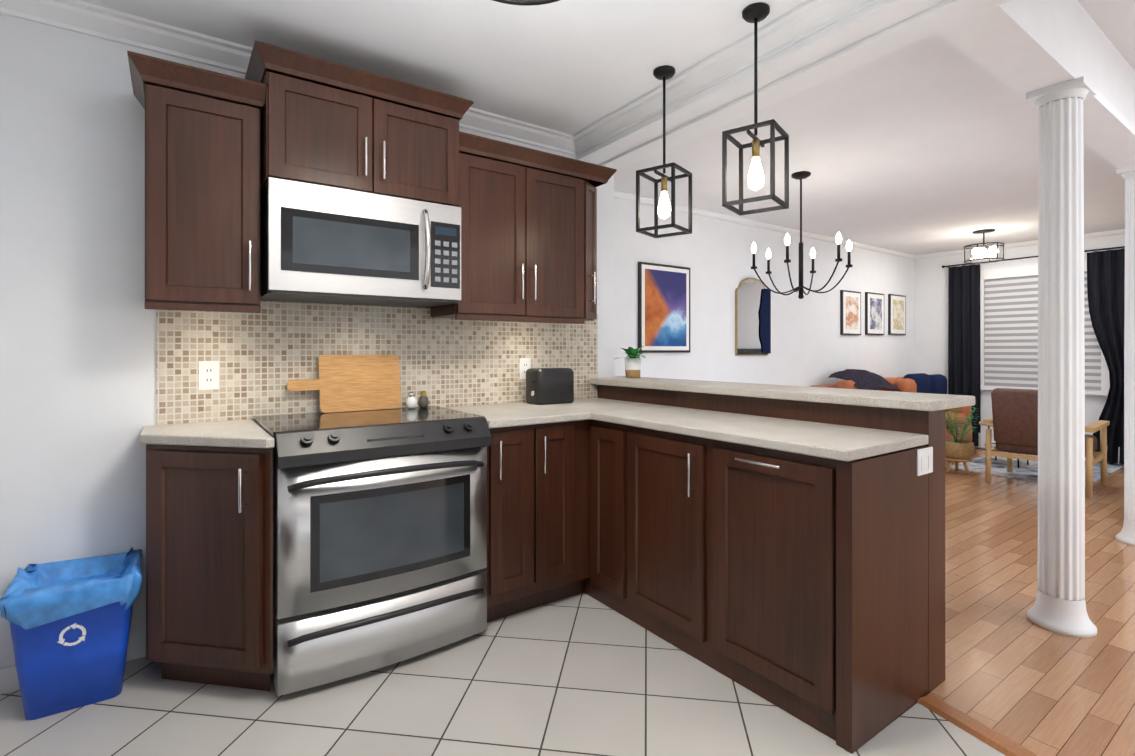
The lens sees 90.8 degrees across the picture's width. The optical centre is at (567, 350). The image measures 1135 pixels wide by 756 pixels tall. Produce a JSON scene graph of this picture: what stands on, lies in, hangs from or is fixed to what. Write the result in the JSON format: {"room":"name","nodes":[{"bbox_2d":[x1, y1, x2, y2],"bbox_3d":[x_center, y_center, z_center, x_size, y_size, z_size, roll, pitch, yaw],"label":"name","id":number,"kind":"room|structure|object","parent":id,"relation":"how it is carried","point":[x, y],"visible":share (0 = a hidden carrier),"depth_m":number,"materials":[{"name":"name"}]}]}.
{"room":"kitchen","nodes":[
{"label":"kitchen","id":0,"kind":"room"},
{"bbox_2d":[0,14,613,667],"bbox_3d":[-1.129,-0.030,2.692,3.415,2.500,0.120,0,0,-35],"label":"wall","id":1,"kind":"structure","parent":0,"point":[76,366],"depth_m":2.11,"materials":[{"name":"paint"}]},
{"bbox_2d":[0,664,19,694],"bbox_3d":[-2.163,1.175,1.881,0.549,0.090,0.012,0,0,-35],"label":"baseboard","id":2,"kind":"structure","parent":1,"relation":"attached to","point":[8,679],"depth_m":1.99,"materials":[{"name":"paint"}]},
{"bbox_2d":[127,51,266,312],"bbox_3d":[-1.415,-0.593,2.178,0.450,0.845,0.377,0,0,-35],"label":"upper cabinet","id":3,"kind":"object","parent":1,"relation":"attached to","point":[220,148],"depth_m":2.05,"materials":[{"name":"brown wood"}]},
{"bbox_2d":[0,0,547,147],"bbox_3d":[-1.262,-1.239,2.470,2.700,0.081,0.090,0,0,-35],"label":"crown molding","id":4,"kind":"structure","parent":1,"relation":"attached to","point":[78,16],"depth_m":2.22,"materials":[{"name":"paint"}]},
{"bbox_2d":[247,40,478,211],"bbox_3d":[-0.916,-0.899,2.490,0.880,0.484,0.442,0,0,-35],"label":"upper cabinet","id":5,"kind":"object","parent":1,"relation":"attached to","point":[311,119],"depth_m":2.30,"materials":[{"name":"brown wood"}]},
{"bbox_2d":[260,177,460,307],"bbox_3d":[-0.907,-0.435,2.477,0.782,0.435,0.465,0,0,-35],"label":"microwave","id":6,"kind":"object","parent":5,"relation":"attached to","point":[325,244],"visible":1,"depth_m":2.30,"materials":[{"name":"silver metal"}]},
{"bbox_2d":[156,301,596,424],"bbox_3d":[-0.732,0.045,2.896,2.250,0.550,0.006,0,0,-35],"label":"backsplash","id":7,"kind":"structure","parent":1,"relation":"attached to","point":[268,353],"depth_m":2.63,"materials":[{"name":"tile"}]},
{"bbox_2d":[199,361,218,389],"bbox_3d":[-1.502,0.105,2.345,0.072,0.120,0.007,0,0,-35],"label":"electrical outlet","id":8,"kind":"object","parent":7,"relation":"attached to","point":[208,375],"visible":1,"depth_m":2.34,"materials":[{"name":"white plastic"}]},
{"bbox_2d":[520,358,530,378],"bbox_3d":[-0.244,0.105,3.231,0.072,0.120,0.007,0,0,-35],"label":"electrical outlet","id":9,"kind":"object","parent":7,"relation":"attached to","point":[525,364],"visible":0.79,"depth_m":3.23,"materials":[{"name":"white plastic"}]},
{"bbox_2d":[431,136,616,323],"bbox_3d":[-0.235,-0.593,3.010,0.988,0.845,0.377,0,0,-35],"label":"upper cabinet","id":10,"kind":"object","parent":1,"relation":"attached to","point":[529,251],"depth_m":2.86,"materials":[{"name":"brown wood"}]},
{"bbox_2d":[544,0,879,155],"bbox_3d":[1.674,-1.239,0.924,0.270,0.081,5.999,0,0,-35],"label":"crown molding","id":11,"kind":"structure","parent":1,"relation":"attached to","point":[804,20],"depth_m":2.46,"materials":[{"name":"paint"}]},
{"bbox_2d":[0,592,1005,755],"bbox_3d":[-0.170,1.219,-0.339,5.150,0.001,6.060,0,0,-35],"label":"floor","id":12,"kind":"structure","parent":0,"point":[582,674],"depth_m":1.88,"materials":[{"name":"white tile"}]},
{"bbox_2d":[0,547,141,719],"bbox_3d":[-1.732,0.992,1.984,0.366,0.453,0.328,0,0,-35],"label":"bin","id":13,"kind":"object","parent":12,"relation":"on","point":[69,621],"visible":0.98,"depth_m":1.89,"materials":[{"name":"blue plastic"}]},
{"bbox_2d":[146,448,272,690],"bbox_3d":[-1.345,0.781,2.088,0.365,0.880,0.620,0,0,-35],"label":"base cabinet","id":14,"kind":"object","parent":12,"relation":"on","point":[209,519],"depth_m":1.96,"materials":[{"name":"brown wood"}]},
{"bbox_2d":[139,420,273,459],"bbox_3d":[-1.345,0.317,2.070,0.382,0.035,0.646,0,0,-35],"label":"countertop","id":15,"kind":"structure","parent":14,"relation":"on","point":[167,441],"depth_m":1.98,"materials":[{"name":"beige stone"}]},
{"bbox_2d":[253,405,490,695],"bbox_3d":[-0.829,0.753,2.380,0.818,0.934,0.713,0,0,-35],"label":"stove","id":16,"kind":"object","parent":12,"relation":"on","point":[379,538],"visible":0.98,"depth_m":2.10,"materials":[{"name":"silver metal"}]},
{"bbox_2d":[287,355,400,412],"bbox_3d":[-1.035,0.154,2.624,0.500,0.264,0.059,0,0,-35],"label":"cutting board","id":17,"kind":"object","parent":16,"relation":"on","point":[345,383],"visible":0.92,"depth_m":2.64,"materials":[{"name":"brown wood"}]},
{"bbox_2d":[406,391,416,408],"bbox_3d":[-0.764,0.243,2.742,0.052,0.085,0.052,0,0,-35],"label":"salt shaker","id":18,"kind":"object","parent":16,"relation":"on","point":[411,402],"visible":1,"depth_m":2.73,"materials":[{"name":"white ceramic"}]},
{"bbox_2d":[418,391,428,407],"bbox_3d":[-0.715,0.243,2.777,0.052,0.085,0.052,0,0,-35],"label":"pepper shaker","id":19,"kind":"object","parent":16,"relation":"on","point":[423,401],"visible":1,"depth_m":2.76,"materials":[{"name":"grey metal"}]},
{"bbox_2d":[443,384,944,753],"bbox_3d":[0.346,0.718,2.492,1.233,1.005,1.907,0,0,-35],"label":"base cabinet","id":20,"kind":"object","parent":12,"relation":"on","point":[781,546],"depth_m":2.06,"materials":[{"name":"brown wood"}]},
{"bbox_2d":[526,368,573,404],"bbox_3d":[-0.105,0.200,3.176,0.262,0.200,0.160,0,0,-35],"label":"toaster","id":21,"kind":"object","parent":20,"relation":"on","point":[545,386],"visible":1,"depth_m":3.10,"materials":[{"name":"black plastic"}]},
{"bbox_2d":[590,376,974,411],"bbox_3d":[0.822,0.194,2.869,0.380,0.037,2.040,0,0,-35],"label":"countertop","id":22,"kind":"structure","parent":20,"relation":"on","point":[933,402],"depth_m":2.37,"materials":[{"name":"beige stone"}]},
{"bbox_2d":[615,346,652,377],"bbox_3d":[0.410,0.072,3.589,0.188,0.205,0.323,0,0,-35],"label":"plant pot","id":23,"kind":"object","parent":22,"relation":"on","point":[633,365],"visible":1,"depth_m":3.55,"materials":[{"name":"white ceramic"}]},
{"bbox_2d":[80,0,1124,254],"bbox_3d":[1.674,-1.330,3.935,9.430,0.100,2.720,0,0,-35],"label":"ceiling","id":24,"kind":"structure","parent":0,"point":[928,144],"depth_m":2.85,"materials":[{"name":"paint"}]},
{"bbox_2d":[492,0,559,5],"bbox_3d":[-0.121,-1.152,1.458,0.435,0.255,0.435,0,0,-35],"label":"kitchen ceiling light","id":25,"kind":"object","parent":24,"relation":"attached to","point":[526,2],"visible":1,"depth_m":1.66,"materials":[{"name":"black metal"}]},
{"bbox_2d":[636,65,691,237],"bbox_3d":[0.443,-0.909,2.563,0.189,0.741,0.189,0,0,37],"label":"pendant light","id":26,"kind":"object","parent":24,"relation":"hanging from","point":[663,209],"visible":1,"depth_m":2.55,"materials":[{"name":"black metal"}]},
{"bbox_2d":[722,2,788,215],"bbox_3d":[0.710,-0.909,2.109,0.189,0.741,0.189,0,0,37],"label":"pendant light","id":27,"kind":"object","parent":24,"relation":"hanging from","point":[755,13],"visible":0.98,"depth_m":2.09,"materials":[{"name":"black metal"}]},
{"bbox_2d":[751,171,852,298],"bbox_3d":[1.694,-0.826,4.060,0.675,0.906,0.688,0,0,-35],"label":"chandelier","id":28,"kind":"object","parent":24,"relation":"hanging from","point":[800,175],"visible":1,"depth_m":4.04,"materials":[{"name":"black metal"}]},
{"bbox_2d":[964,229,1004,263],"bbox_3d":[4.460,-1.116,5.997,0.354,0.325,0.354,0,0,-35],"label":"ceiling light","id":29,"kind":"object","parent":24,"relation":"attached to","point":[977,252],"visible":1,"depth_m":5.96,"materials":[{"name":"glass"}]},
{"bbox_2d":[614,199,914,386],"bbox_3d":[0.925,-0.030,4.997,9.430,2.500,0.120,0,0,-35],"label":"wall","id":30,"kind":"structure","parent":0,"point":[811,345],"depth_m":5.65,"materials":[{"name":"paint"}]},
{"bbox_2d":[638,262,689,352],"bbox_3d":[0.846,-0.360,4.850,0.610,0.760,0.028,0,0,-35],"label":"picture frame","id":31,"kind":"object","parent":30,"relation":"attached to","point":[663,308],"visible":0.95,"depth_m":4.82,"materials":[{"name":"black plastic"}]},
{"bbox_2d":[735,278,770,354],"bbox_3d":[1.849,-0.335,5.544,0.530,0.770,0.050,0,0,-35],"label":"mirror","id":32,"kind":"object","parent":30,"relation":"attached to","point":[752,316],"visible":0.96,"depth_m":5.54,"materials":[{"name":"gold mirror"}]},
{"bbox_2d":[614,191,917,259],"bbox_3d":[2.325,-1.254,5.884,5.879,0.049,0.045,0,0,-35],"label":"crown molding","id":33,"kind":"structure","parent":30,"relation":"attached to","point":[695,211],"depth_m":5.57,"materials":[{"name":"paint"}]},
{"bbox_2d":[840,290,860,334],"bbox_3d":[3.351,-0.440,6.616,0.420,0.520,0.028,0,0,-35],"label":"picture frame","id":34,"kind":"object","parent":30,"relation":"attached to","point":[850,312],"visible":1,"depth_m":6.58,"materials":[{"name":"black plastic"}]},
{"bbox_2d":[865,292,883,334],"bbox_3d":[3.813,-0.450,6.941,0.430,0.520,0.028,0,0,-35],"label":"picture frame","id":35,"kind":"object","parent":30,"relation":"attached to","point":[874,313],"visible":1,"depth_m":6.91,"materials":[{"name":"black plastic"}]},
{"bbox_2d":[888,294,905,334],"bbox_3d":[4.287,-0.460,7.275,0.430,0.520,0.028,0,0,-35],"label":"picture frame","id":36,"kind":"object","parent":30,"relation":"attached to","point":[896,314],"visible":1,"depth_m":7.24,"materials":[{"name":"black plastic"}]},
{"bbox_2d":[915,234,1124,434],"bbox_3d":[6.695,-0.190,4.893,0.120,2.820,6.700,0,0,-35],"label":"wall","id":37,"kind":"structure","parent":0,"point":[931,316],"depth_m":7.32,"materials":[{"name":"paint"}]},
{"bbox_2d":[918,229,1124,258],"bbox_3d":[5.459,-1.254,6.501,0.045,0.049,2.550,0,0,-35],"label":"crown molding","id":38,"kind":"structure","parent":37,"relation":"attached to","point":[1121,231],"depth_m":6.66,"materials":[{"name":"paint"}]},
{"bbox_2d":[942,246,1124,267],"bbox_3d":[5.401,-1.080,6.520,0.118,0.031,1.824,0,0,-35],"label":"curtain rod","id":39,"kind":"object","parent":37,"relation":"attached to","point":[943,266],"visible":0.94,"depth_m":6.50,"materials":[{"name":"black metal"}]},
{"bbox_2d":[948,264,980,445],"bbox_3d":[4.989,0.064,7.043,0.068,2.254,0.340,0,0,-35],"label":"curtain","id":40,"kind":"object","parent":39,"relation":"hanging from","point":[964,330],"visible":0.81,"depth_m":7.02,"materials":[{"name":"fabric"}]},
{"bbox_2d":[1087,248,1124,463],"bbox_3d":[5.761,0.063,5.948,0.068,2.254,0.360,0,0,-35],"label":"curtain","id":41,"kind":"object","parent":39,"relation":"hanging from","point":[1106,284],"visible":0.79,"depth_m":5.92,"materials":[{"name":"fabric"}]},
{"bbox_2d":[980,259,1109,397],"bbox_3d":[5.459,-0.245,6.487,0.060,1.510,1.250,0,0,-35],"label":"window","id":42,"kind":"structure","parent":37,"relation":"in","point":[1105,385],"depth_m":6.81,"materials":[{"name":"paint"}]},
{"bbox_2d":[984,266,1100,390],"bbox_3d":[5.462,-0.246,6.489,0.046,1.364,1.062,0,0,-35],"label":"window blind","id":43,"kind":"object","parent":42,"relation":"attached to","point":[1011,331],"visible":0.39,"depth_m":6.66,"materials":[{"name":"fabric"}]},
{"bbox_2d":[974,432,1123,464],"bbox_3d":[5.446,1.110,6.478,0.058,0.180,1.570,0,0,-35],"label":"baseboard heater","id":44,"kind":"object","parent":37,"relation":"attached to","point":[982,439],"depth_m":6.88,"materials":[{"name":"paint"}]},
{"bbox_2d":[928,448,1134,755],"bbox_3d":[2.101,1.220,1.776,11.300,0.001,6.900,0,0,-35],"label":"floor","id":45,"kind":"structure","parent":0,"point":[1013,673],"depth_m":2.43,"materials":[{"name":"brown wood"}]},
{"bbox_2d":[810,369,971,441],"bbox_3d":[3.704,0.715,6.357,2.300,1.009,0.800,0,0,-35],"label":"sofa","id":46,"kind":"object","parent":45,"relation":"on","point":[915,382],"visible":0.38,"depth_m":6.30,"materials":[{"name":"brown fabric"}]},
{"bbox_2d":[828,369,898,389],"bbox_3d":[3.285,0.342,6.171,0.800,0.264,0.420,0,0,-35],"label":"throw","id":47,"kind":"object","parent":46,"relation":"on","point":[859,379],"depth_m":6.08,"materials":[{"name":"grey fabric"}]},
{"bbox_2d":[945,407,978,474],"bbox_3d":[3.898,0.889,5.559,0.510,0.670,0.361,0,0,-35],"label":"potted plant","id":48,"kind":"object","parent":45,"relation":"on","point":[957,451],"visible":0.85,"depth_m":5.51,"materials":[{"name":"green plant"}]},
{"bbox_2d":[917,694,1038,755],"bbox_3d":[1.549,1.215,1.259,0.090,0.008,1.524,0,0,-23],"label":"threshold","id":49,"kind":"object","parent":45,"relation":"on","point":[1001,743],"visible":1,"depth_m":1.80,"materials":[{"name":"brown wood"}]},
{"bbox_2d":[945,451,1123,482],"bbox_3d":[4.877,1.215,5.831,1.610,0.010,1.070,0,0,-35],"label":"rug","id":50,"kind":"object","parent":45,"relation":"on","point":[1025,471],"visible":0.36,"depth_m":5.73,"materials":[{"name":"grey fabric"}]},
{"bbox_2d":[979,421,1028,467],"bbox_3d":[4.667,0.995,5.947,0.480,0.429,0.480,0,0,-35],"label":"side table","id":51,"kind":"object","parent":50,"relation":"on","point":[988,425],"visible":0.27,"depth_m":5.92,"materials":[{"name":"wood"}]},
{"bbox_2d":[983,388,1109,497],"bbox_3d":[4.305,0.774,5.052,0.863,0.871,0.750,0,0,-39],"label":"armchair","id":52,"kind":"object","parent":50,"relation":"on","point":[1013,420],"visible":0.71,"depth_m":4.93,"materials":[{"name":"brown wood"}]},
{"bbox_2d":[1026,76,1096,637],"bbox_3d":[2.196,0.033,2.492,0.236,2.374,0.236,0,0,-35],"label":"column","id":53,"kind":"structure","parent":45,"relation":"on","point":[1059,607],"depth_m":2.44,"materials":[{"name":"paint"}]},
{"bbox_2d":[1116,166,1134,545],"bbox_3d":[3.634,0.033,3.542,0.236,2.374,0.236,0,0,-35],"label":"column","id":54,"kind":"structure","parent":45,"relation":"on","point":[1126,535],"depth_m":3.54,"materials":[{"name":"paint"}]},
{"bbox_2d":[937,0,1134,168],"bbox_3d":[3.829,-1.378,3.674,5.968,0.445,0.190,0,0,-35],"label":"beam","id":55,"kind":"structure","parent":54,"relation":"on","point":[1022,48],"depth_m":2.35,"materials":[{"name":"paint"}]},
{"bbox_2d":[1078,0,1134,69],"bbox_3d":[4.996,-1.550,1.988,6.244,0.100,3.910,0,0,-35],"label":"ceiling","id":56,"kind":"structure","parent":0,"point":[1114,20],"depth_m":2.55,"materials":[{"name":"paint"}]},
{"bbox_3d":[1.130,-1.331,-0.621,3.289,0.100,4.100,0,0,-35],"label":"ceiling","id":57,"kind":"structure","parent":0,"visible":0},
{"bbox_2d":[577,0,1010,171],"bbox_3d":[1.837,-1.377,1.040,0.490,0.446,6.000,0,0,-35],"label":"beam","id":58,"kind":"structure","parent":57,"relation":"attached to","point":[876,30],"depth_m":2.33,"materials":[{"name":"paint"}]}
]}

